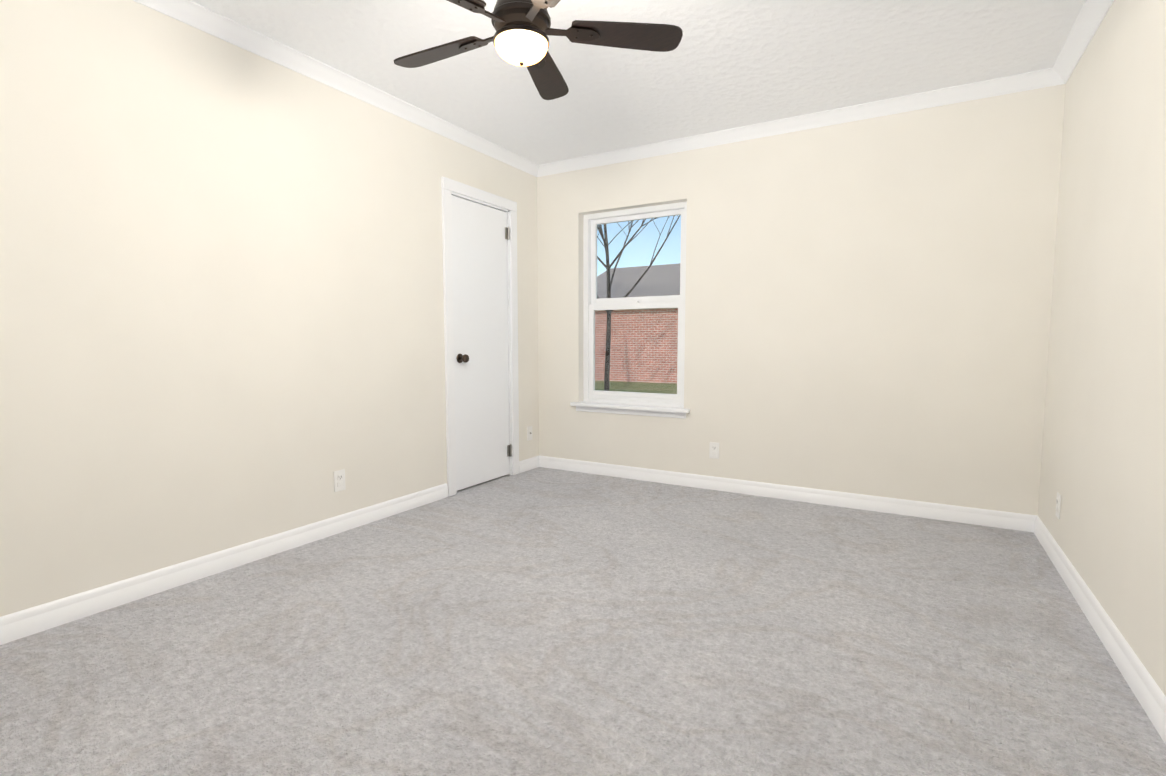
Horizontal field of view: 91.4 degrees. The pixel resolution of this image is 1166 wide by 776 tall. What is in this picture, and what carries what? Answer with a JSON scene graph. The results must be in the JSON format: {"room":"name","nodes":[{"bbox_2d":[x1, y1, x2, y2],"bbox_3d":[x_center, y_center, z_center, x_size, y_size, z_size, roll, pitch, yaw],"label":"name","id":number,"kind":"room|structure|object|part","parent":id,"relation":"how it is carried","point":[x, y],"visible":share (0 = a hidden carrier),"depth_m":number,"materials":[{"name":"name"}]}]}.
{"room":"empty bedroom","nodes":[
{"label":"empty bedroom","id":0,"kind":"room"},
{"bbox_2d":[0,0,538,616],"bbox_3d":[-1.556,-0.408,2.834,0.170,2.440,4.720,3,5,30],"label":"wall","id":1,"kind":"structure","parent":0,"point":[220,294],"depth_m":2.47,"materials":[{"name":"paint"}]},
{"bbox_2d":[0,483,447,644],"bbox_3d":[-1.744,0.802,2.422,0.016,0.093,3.293,3,5,30],"label":"baseboard","id":2,"kind":"structure","parent":1,"relation":"attached to","point":[33,620],"depth_m":2.47,"materials":[{"name":"white wood"}]},
{"bbox_2d":[133,0,540,176],"bbox_3d":[-1.453,-1.585,2.679,0.069,0.069,4.420,3,5,30],"label":"crown molding","id":3,"kind":"structure","parent":1,"relation":"attached to","point":[189,12],"depth_m":2.88,"materials":[{"name":"white wood"}]},
{"bbox_2d":[334,469,345,491],"bbox_3d":[-1.331,0.507,3.116,0.009,0.115,0.070,3,5,30],"label":"electrical outlet","id":4,"kind":"object","parent":1,"relation":"attached to","point":[339,480],"visible":1,"depth_m":3.11,"materials":[{"name":"white plastic"}]},
{"bbox_2d":[441,177,518,496],"bbox_3d":[-0.777,-0.347,4.142,0.170,2.109,0.791,3,5,30],"label":"door frame","id":5,"kind":"structure","parent":1,"relation":"attached to","point":[449,187],"depth_m":3.89,"materials":[{"name":"white wood"}]},
{"bbox_2d":[451,195,511,490],"bbox_3d":[-0.708,-0.305,4.111,0.108,2.003,0.616,3,5,30],"label":"closet door","id":6,"kind":"structure","parent":1,"relation":"in","point":[480,235],"depth_m":4.09,"materials":[{"name":"white wood"}]},
{"bbox_2d":[527,426,531,440],"bbox_3d":[-0.430,0.370,4.649,0.018,0.115,0.070,3,5,30],"label":"outlet","id":7,"kind":"object","parent":1,"relation":"attached to","point":[529,432],"visible":1,"depth_m":4.64,"materials":[{"name":"white plastic"}]},
{"bbox_2d":[0,467,1165,775],"bbox_3d":[-0.050,0.908,2.059,3.615,0.060,4.720,3,5,30],"label":"floor","id":8,"kind":"structure","parent":0,"point":[540,621],"depth_m":1.89,"materials":[{"name":"carpet"}]},
{"bbox_2d":[191,0,1085,164],"bbox_3d":[-0.050,-1.594,1.860,3.615,0.080,4.720,3,5,30],"label":"ceiling","id":9,"kind":"structure","parent":0,"point":[726,64],"depth_m":2.82,"materials":[{"name":"white paint"}]},
{"bbox_2d":[394,0,682,99],"bbox_3d":[-0.240,-1.315,1.894,1.019,0.482,1.054,3,5,30],"label":"fan","id":10,"kind":"object","parent":9,"relation":"hanging from","point":[523,29],"visible":1,"depth_m":1.91,"materials":[{"name":"brown wood"}]},
{"bbox_3d":[-0.205,-1.314,1.879,0.196,0.482,0.196,3,5,30],"label":"motor","id":11,"kind":"part","parent":10,"relation":"part of","materials":[{"name":"brown metal"}]},
{"bbox_2d":[537,84,1065,514],"bbox_3d":[1.164,-0.493,3.891,3.465,2.440,0.150,3,5,30],"label":"wall","id":12,"kind":"structure","parent":0,"point":[868,302],"depth_m":3.52,"materials":[{"name":"paint"}]},
{"bbox_2d":[570,401,689,418],"bbox_3d":[0.352,0.164,4.343,0.979,0.072,0.132,3,5,30],"label":"window sill","id":13,"kind":"structure","parent":12,"relation":"attached to","point":[642,410],"depth_m":4.30,"materials":[{"name":"white wood"}]},
{"bbox_2d":[583,201,686,406],"bbox_3d":[0.404,-0.605,4.372,0.883,1.502,0.080,3,5,30],"label":"window","id":14,"kind":"structure","parent":12,"relation":"in","point":[592,302],"depth_m":4.39,"materials":[{"name":"white plastic"}]},
{"bbox_2d":[709,442,718,458],"bbox_3d":[0.925,0.441,4.013,0.070,0.115,0.009,3,5,30],"label":"electrical outlet","id":15,"kind":"object","parent":12,"relation":"attached to","point":[714,450],"visible":1,"depth_m":4.01,"materials":[{"name":"white plastic"}]},
{"bbox_2d":[536,455,1031,531],"bbox_3d":[1.039,0.679,3.961,3.270,0.093,0.016,3,5,30],"label":"baseboard","id":16,"kind":"structure","parent":12,"relation":"attached to","point":[968,515],"depth_m":3.70,"materials":[{"name":"white wood"}]},
{"bbox_2d":[541,68,1048,175],"bbox_3d":[1.051,-1.670,3.737,3.150,0.069,0.069,3,5,30],"label":"crown molding","id":17,"kind":"structure","parent":12,"relation":"attached to","point":[1037,79],"depth_m":3.50,"materials":[{"name":"white wood"}]},
{"bbox_2d":[1038,0,1165,695],"bbox_3d":[1.447,-0.269,1.091,0.150,2.440,4.420,3,5,30],"label":"wall","id":18,"kind":"structure","parent":0,"point":[1103,467],"depth_m":2.05,"materials":[{"name":"paint"}]},
{"bbox_2d":[1055,492,1060,518],"bbox_3d":[2.246,0.556,2.692,0.009,0.115,0.070,3,5,30],"label":"electrical outlet","id":19,"kind":"object","parent":18,"relation":"attached to","point":[1058,505],"visible":1,"depth_m":2.68,"materials":[{"name":"white plastic"}]},
{"bbox_2d":[1045,0,1113,86],"bbox_3d":[1.353,-1.455,1.052,0.069,0.069,4.420,3,5,30],"label":"crown molding","id":20,"kind":"structure","parent":18,"relation":"attached to","point":[1090,18],"depth_m":2.58,"materials":[{"name":"white wood"}]},
{"bbox_2d":[1028,515,1165,744],"bbox_3d":[1.376,0.897,1.226,0.016,0.093,4.420,3,5,30],"label":"baseboard","id":21,"kind":"structure","parent":18,"relation":"attached to","point":[1146,689],"depth_m":1.91,"materials":[{"name":"white wood"}]},
{"label":"outside","id":22,"kind":"structure","parent":0,"visible":0},
{"bbox_2d":[595,381,676,393],"bbox_3d":[5.179,0.249,14.322,80.000,0.200,90.000,3,5,30],"label":"lawn","id":23,"kind":"structure","parent":22,"point":[662,388],"depth_m":16.36,"materials":[{"name":"green plant"}]},
{"bbox_2d":[595,263,679,383],"bbox_3d":[6.075,-2.504,20.532,11.500,4.300,8.720,3,5,30],"label":"house","id":24,"kind":"structure","parent":23,"relation":"on","point":[625,325],"depth_m":18.69,"materials":[{"name":"red brick"}]},
{"bbox_2d":[597,215,679,390],"bbox_3d":[0.280,-3.823,12.725,7.301,8.173,6.299,3,5,30],"label":"tree","id":25,"kind":"object","parent":23,"relation":"on","point":[607,367],"depth_m":12.61,"materials":[{"name":"brown plant"}]}
]}

